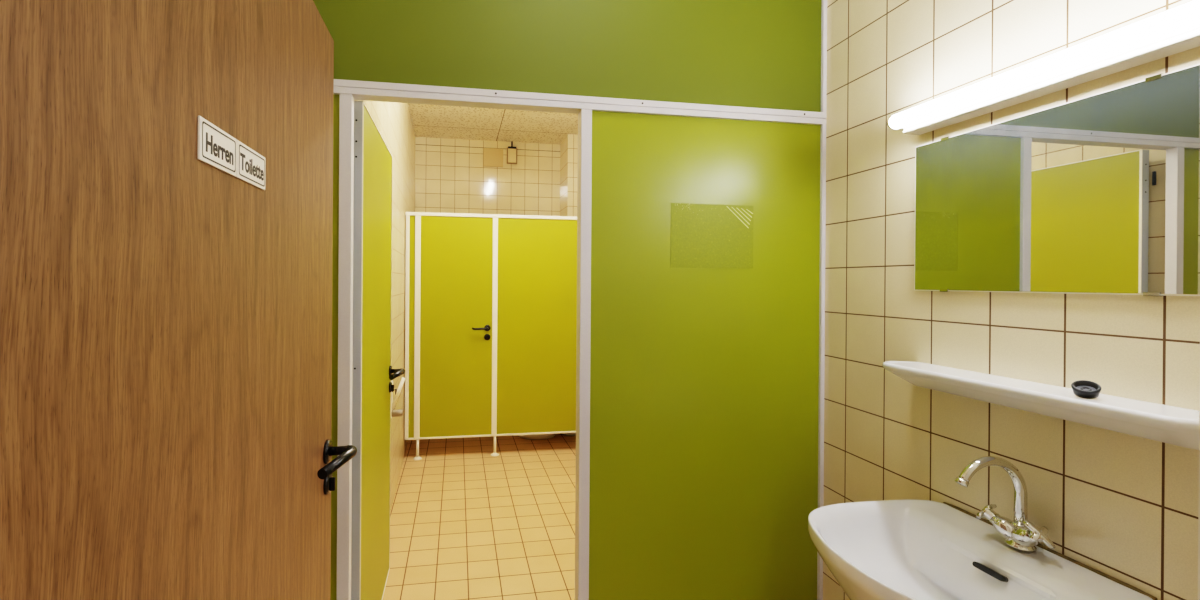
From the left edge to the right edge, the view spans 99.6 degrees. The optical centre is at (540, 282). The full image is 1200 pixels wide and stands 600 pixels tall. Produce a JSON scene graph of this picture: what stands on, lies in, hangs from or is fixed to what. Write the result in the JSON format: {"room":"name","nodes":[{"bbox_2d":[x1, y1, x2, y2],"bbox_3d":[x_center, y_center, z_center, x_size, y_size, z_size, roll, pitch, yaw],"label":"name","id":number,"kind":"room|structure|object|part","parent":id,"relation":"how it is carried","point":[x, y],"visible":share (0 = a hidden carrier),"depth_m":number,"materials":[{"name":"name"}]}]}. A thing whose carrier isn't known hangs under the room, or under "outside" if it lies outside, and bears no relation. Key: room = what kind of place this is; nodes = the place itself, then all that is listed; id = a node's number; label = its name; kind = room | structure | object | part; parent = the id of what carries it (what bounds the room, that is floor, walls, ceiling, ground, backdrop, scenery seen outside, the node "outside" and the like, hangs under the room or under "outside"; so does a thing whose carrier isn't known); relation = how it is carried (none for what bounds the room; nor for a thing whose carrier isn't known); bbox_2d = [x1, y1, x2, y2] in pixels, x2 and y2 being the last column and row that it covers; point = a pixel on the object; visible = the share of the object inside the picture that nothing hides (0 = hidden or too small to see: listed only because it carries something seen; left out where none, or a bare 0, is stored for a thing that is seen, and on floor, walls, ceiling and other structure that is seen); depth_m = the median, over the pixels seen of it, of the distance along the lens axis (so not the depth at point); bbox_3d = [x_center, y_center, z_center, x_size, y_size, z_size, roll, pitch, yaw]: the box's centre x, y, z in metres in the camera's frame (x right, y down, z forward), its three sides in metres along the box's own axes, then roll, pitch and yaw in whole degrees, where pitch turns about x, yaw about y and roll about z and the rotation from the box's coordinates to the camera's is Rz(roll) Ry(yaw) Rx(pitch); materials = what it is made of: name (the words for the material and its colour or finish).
{"room":"public restroom","nodes":[
{"label":"public restroom","id":0,"kind":"room"},
{"bbox_2d":[0,0,356,599],"bbox_3d":[-0.412,0.425,0.760,0.109,2.002,0.902,0,0,-9],"label":"door","id":1,"kind":"structure","parent":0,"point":[166,314],"depth_m":0.51,"materials":[{"name":"brown wood"}]},
{"bbox_2d":[197,116,236,176],"bbox_3d":[-0.398,-0.166,0.623,0.003,0.050,0.097,0,0,-9],"label":"door sign","id":2,"kind":"object","parent":1,"relation":"attached to","point":[217,148],"visible":1,"depth_m":0.61,"materials":[{"name":"white plastic"}]},
{"bbox_2d":[236,140,265,189],"bbox_3d":[-0.414,-0.166,0.723,0.003,0.050,0.100,0,0,-9],"label":"door sign","id":3,"kind":"object","parent":1,"relation":"attached to","point":[251,165],"visible":1,"depth_m":0.72,"materials":[{"name":"white plastic"}]},
{"bbox_3d":[-0.444,0.389,1.100,0.064,0.027,0.146,0,0,-9],"label":"lever","id":4,"kind":"part","parent":1,"relation":"part of","materials":[{"name":"black plastic"}]},
{"bbox_2d":[357,100,415,511],"bbox_3d":[-1.072,-0.047,3.381,0.200,2.950,3.824,0,0,-10],"label":"wall","id":5,"kind":"structure","parent":0,"point":[393,120],"depth_m":3.56,"materials":[{"name":"tile"}]},
{"bbox_2d":[391,377,404,417],"bbox_3d":[-0.880,0.707,3.110,0.090,0.246,0.080,0,0,-9],"label":"wall bracket","id":6,"kind":"object","parent":5,"relation":"attached to","point":[396,412],"visible":0.76,"depth_m":3.09,"materials":[{"name":"white metal"}]},
{"bbox_3d":[-0.919,0.719,3.104,0.010,0.220,0.080,0,0,-9],"label":"plate","id":7,"kind":"part","parent":6,"relation":"part of","materials":[{"name":"white paint"}]},
{"bbox_2d":[382,433,575,599],"bbox_3d":[-0.005,1.487,2.131,3.300,0.100,7.000,0,0,-9],"label":"floor","id":8,"kind":"structure","parent":0,"point":[467,522],"depth_m":3.03,"materials":[{"name":"tile"}]},
{"bbox_2d":[405,212,576,459],"bbox_3d":[-0.268,0.434,4.176,1.666,1.996,0.106,0,0,-9],"label":"toilet cubicle front","id":9,"kind":"object","parent":8,"relation":"on","point":[491,299],"visible":0.95,"depth_m":4.16,"materials":[{"name":"laminate"}]},
{"bbox_3d":[-1.037,0.355,4.071,0.047,1.795,0.016,0,0,-9],"label":"panel","id":10,"kind":"part","parent":9,"relation":"part of","materials":[{"name":"laminate"}]},
{"bbox_3d":[-0.996,0.357,4.076,0.046,1.810,0.034,0,0,-9],"label":"post","id":11,"kind":"part","parent":9,"relation":"part of","materials":[{"name":"white metal"}]},
{"bbox_3d":[-0.687,0.358,4.127,0.582,1.793,0.018,0,0,-9],"label":"door","id":12,"kind":"part","parent":9,"relation":"part of","materials":[{"name":"laminate"}]},
{"bbox_3d":[-0.493,0.375,4.116,0.137,0.020,0.060,0,0,-9],"label":"lever","id":13,"kind":"part","parent":9,"relation":"part of","materials":[{"name":"black plastic"}]},
{"bbox_3d":[-0.273,1.264,4.197,1.658,0.016,0.030,0,0,-9],"label":"rail","id":14,"kind":"part","parent":9,"relation":"part of","materials":[{"name":"white metal"}]},
{"bbox_3d":[-0.265,-0.550,4.194,1.666,0.028,0.038,0,0,-9],"label":"rail","id":15,"kind":"part","parent":9,"relation":"part of","materials":[{"name":"white metal"}]},
{"bbox_3d":[-0.380,0.361,4.178,0.044,1.810,0.034,0,0,-9],"label":"post","id":16,"kind":"part","parent":9,"relation":"part of","materials":[{"name":"white metal"}]},
{"bbox_3d":[0.094,0.362,4.256,0.926,1.795,0.016,0,0,-9],"label":"panel","id":17,"kind":"part","parent":9,"relation":"part of","materials":[{"name":"laminate"}]},
{"bbox_2d":[517,434,556,439],"bbox_3d":[-0.045,1.052,4.829,0.406,0.760,0.740,0,0,-9],"label":"toilet","id":18,"kind":"object","parent":8,"relation":"on","point":[537,436],"visible":0.06,"depth_m":4.58,"materials":[{"name":"white ceramic"}]},
{"bbox_2d":[561,433,575,435],"bbox_3d":[0.292,1.288,4.804,0.251,0.291,0.251,0,0,-9],"label":"waste bin","id":19,"kind":"object","parent":8,"relation":"on","point":[565,434],"visible":0.06,"depth_m":4.69,"materials":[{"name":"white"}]},
{"bbox_2d":[415,137,559,215],"bbox_3d":[-0.560,-0.047,5.476,2.070,2.950,0.150,0,0,-9],"label":"wall","id":20,"kind":"structure","parent":0,"point":[448,179],"depth_m":5.39,"materials":[{"name":"tile"}]},
{"bbox_2d":[416,144,559,151],"bbox_3d":[-0.546,-1.442,5.398,1.545,0.006,0.003,0,0,-9],"label":"trim","id":21,"kind":"structure","parent":20,"relation":"attached to","point":[416,144],"depth_m":5.38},
{"bbox_2d":[483,148,502,166],"bbox_3d":[-0.506,-1.341,5.401,0.212,0.196,0.014,0,0,-9],"label":"cover plate","id":22,"kind":"object","parent":20,"relation":"attached to","point":[492,157],"visible":1,"depth_m":5.39,"materials":[{"name":"beige plastic"}]},
{"bbox_2d":[507,141,516,163],"bbox_3d":[-0.306,-1.399,5.416,0.110,0.241,0.045,0,0,-9],"label":"vent box","id":23,"kind":"object","parent":20,"relation":"attached to","point":[511,151],"visible":1,"depth_m":5.41,"materials":[{"name":"beige plastic"}]},
{"bbox_3d":[-0.306,-1.362,5.413,0.110,0.167,0.020,0,0,-9],"label":"frame","id":24,"kind":"part","parent":23,"relation":"part of","materials":[{"name":"beige"}]},
{"bbox_2d":[408,103,577,143],"bbox_3d":[0.015,-1.563,2.127,3.300,0.100,7.000,0,0,-9],"label":"ceiling","id":25,"kind":"structure","parent":0,"point":[430,121],"depth_m":4.82,"materials":[{"name":"beige"}]},
{"bbox_2d":[313,0,820,599],"bbox_3d":[0.143,-0.036,1.625,1.690,2.950,0.030,0,0,-9],"label":"wall","id":26,"kind":"structure","parent":0,"point":[704,382],"depth_m":1.66,"materials":[{"name":"laminate"}]},
{"bbox_2d":[331,94,338,599],"bbox_3d":[-0.641,0.433,1.497,0.105,2.000,0.030,0,0,-9],"label":"strip","id":27,"kind":"object","parent":26,"relation":"attached to","point":[336,97],"visible":0.11,"depth_m":1.49,"materials":[{"name":"laminate"}]},
{"bbox_2d":[336,94,353,599],"bbox_3d":[-0.582,0.439,1.498,0.035,1.989,0.034,0,0,-9],"label":"trim","id":28,"kind":"structure","parent":26,"relation":"attached to","point":[346,101],"depth_m":1.48,"materials":[{"name":"grey metal"}]},
{"bbox_2d":[351,100,404,599],"bbox_3d":[-0.610,0.364,1.925,0.115,1.870,0.730,0,0,-9],"label":"door","id":29,"kind":"structure","parent":28,"relation":"attached to","point":[372,387],"depth_m":1.77,"materials":[{"name":"laminate"}]},
{"bbox_3d":[-0.630,0.399,2.203,0.064,0.027,0.146,0,0,-9],"label":"lever","id":30,"kind":"part","parent":29,"relation":"part of","materials":[{"name":"black plastic"}]},
{"bbox_2d":[334,79,825,124],"bbox_3d":[0.147,-0.571,1.621,1.690,0.041,0.052,0,0,-9],"label":"trim","id":31,"kind":"structure","parent":26,"relation":"attached to","point":[360,90],"depth_m":1.58,"materials":[{"name":"grey metal"}]},
{"bbox_2d":[575,109,591,599],"bbox_3d":[0.136,0.444,1.623,0.035,1.989,0.049,0,0,-9],"label":"trim","id":32,"kind":"structure","parent":26,"relation":"attached to","point":[584,181],"depth_m":1.60,"materials":[{"name":"grey metal"}]},
{"bbox_2d":[671,203,753,268],"bbox_3d":[0.574,-0.155,1.680,0.295,0.212,0.002,0,0,-9],"label":"glue patch","id":33,"kind":"object","parent":26,"relation":"attached to","point":[702,235],"visible":1,"depth_m":1.68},
{"bbox_2d":[817,0,826,599],"bbox_3d":[0.974,-0.031,1.740,0.014,2.950,0.012,0,0,-9],"label":"trim","id":34,"kind":"structure","parent":26,"relation":"attached to","point":[823,2],"depth_m":1.74,"materials":[{"name":"grey metal"}]},
{"bbox_2d":[560,134,577,216],"bbox_3d":[0.313,-0.041,5.346,0.150,2.950,0.390,0,0,-9],"label":"wall pier","id":35,"kind":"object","parent":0,"point":[569,145],"visible":0.29,"depth_m":5.15,"materials":[{"name":"tile"}]},
{"bbox_2d":[823,0,1199,599],"bbox_3d":[0.822,-0.034,3.074,0.120,2.950,5.400,0,0,-9],"label":"wall","id":36,"kind":"structure","parent":0,"point":[1122,506],"depth_m":1.23,"materials":[{"name":"tile"}]},
{"bbox_2d":[808,499,1156,599],"bbox_3d":[0.852,0.812,1.069,0.460,0.496,0.495,0,0,-9],"label":"washbasin","id":37,"kind":"object","parent":36,"relation":"attached to","point":[908,549],"visible":0.98,"depth_m":1.16,"materials":[{"name":"white ceramic"}]},
{"bbox_2d":[955,456,1054,551],"bbox_3d":[0.986,0.471,1.100,0.164,0.195,0.123,0,0,21],"label":"tap","id":38,"kind":"object","parent":37,"relation":"on","point":[1019,533],"visible":1,"depth_m":1.08,"materials":[{"name":"silver metal"}]},
{"bbox_3d":[1.007,0.519,1.132,0.029,0.031,0.031,0,0,-9],"label":"handle","id":39,"kind":"part","parent":38,"relation":"part of","materials":[{"name":"silver metal"}]},
{"bbox_3d":[0.973,0.452,1.085,0.153,0.157,0.023,0,0,-3],"label":"spout","id":40,"kind":"part","parent":38,"relation":"part of","materials":[{"name":"silver metal"}]},
{"bbox_3d":[1.023,0.519,1.039,0.029,0.031,0.031,0,0,-9],"label":"handle","id":41,"kind":"part","parent":38,"relation":"part of","materials":[{"name":"silver metal"}]},
{"bbox_2d":[882,361,1198,449],"bbox_3d":[1.019,0.246,1.080,0.133,0.064,0.604,0,0,-9],"label":"wall shelf","id":42,"kind":"object","parent":36,"relation":"attached to","point":[1178,426],"visible":0.99,"depth_m":0.97,"materials":[{"name":"white ceramic"}]},
{"bbox_2d":[1071,380,1101,398],"bbox_3d":[1.032,0.202,0.952,0.039,0.031,0.039,0,0,-9],"label":"plug","id":43,"kind":"object","parent":42,"relation":"on","point":[1086,389],"visible":1,"depth_m":0.95,"materials":[{"name":"black rubber"}]},
{"bbox_2d":[887,0,1199,134],"bbox_3d":[1.046,-0.431,1.071,0.091,0.052,0.695,0,0,-9],"label":"wall lamp","id":44,"kind":"object","parent":36,"relation":"attached to","point":[1176,30],"visible":1,"depth_m":0.99,"materials":[{"name":"white lacquer"},{"name":"glowing white lamp glass"}]},
{"bbox_2d":[914,63,1199,295],"bbox_3d":[1.084,-0.176,1.091,0.008,0.400,0.608,0,0,-9],"label":"mirror","id":45,"kind":"object","parent":36,"relation":"attached to","point":[1099,193],"visible":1,"depth_m":1.03,"materials":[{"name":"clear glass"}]},
{"bbox_2d":[1198,390,1199,599],"bbox_3d":[0.278,-0.034,0.314,1.850,2.950,0.130,0,0,-9],"label":"wall","id":46,"kind":"structure","parent":0,"point":[1199,390],"depth_m":0.43,"materials":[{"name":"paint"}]}
]}

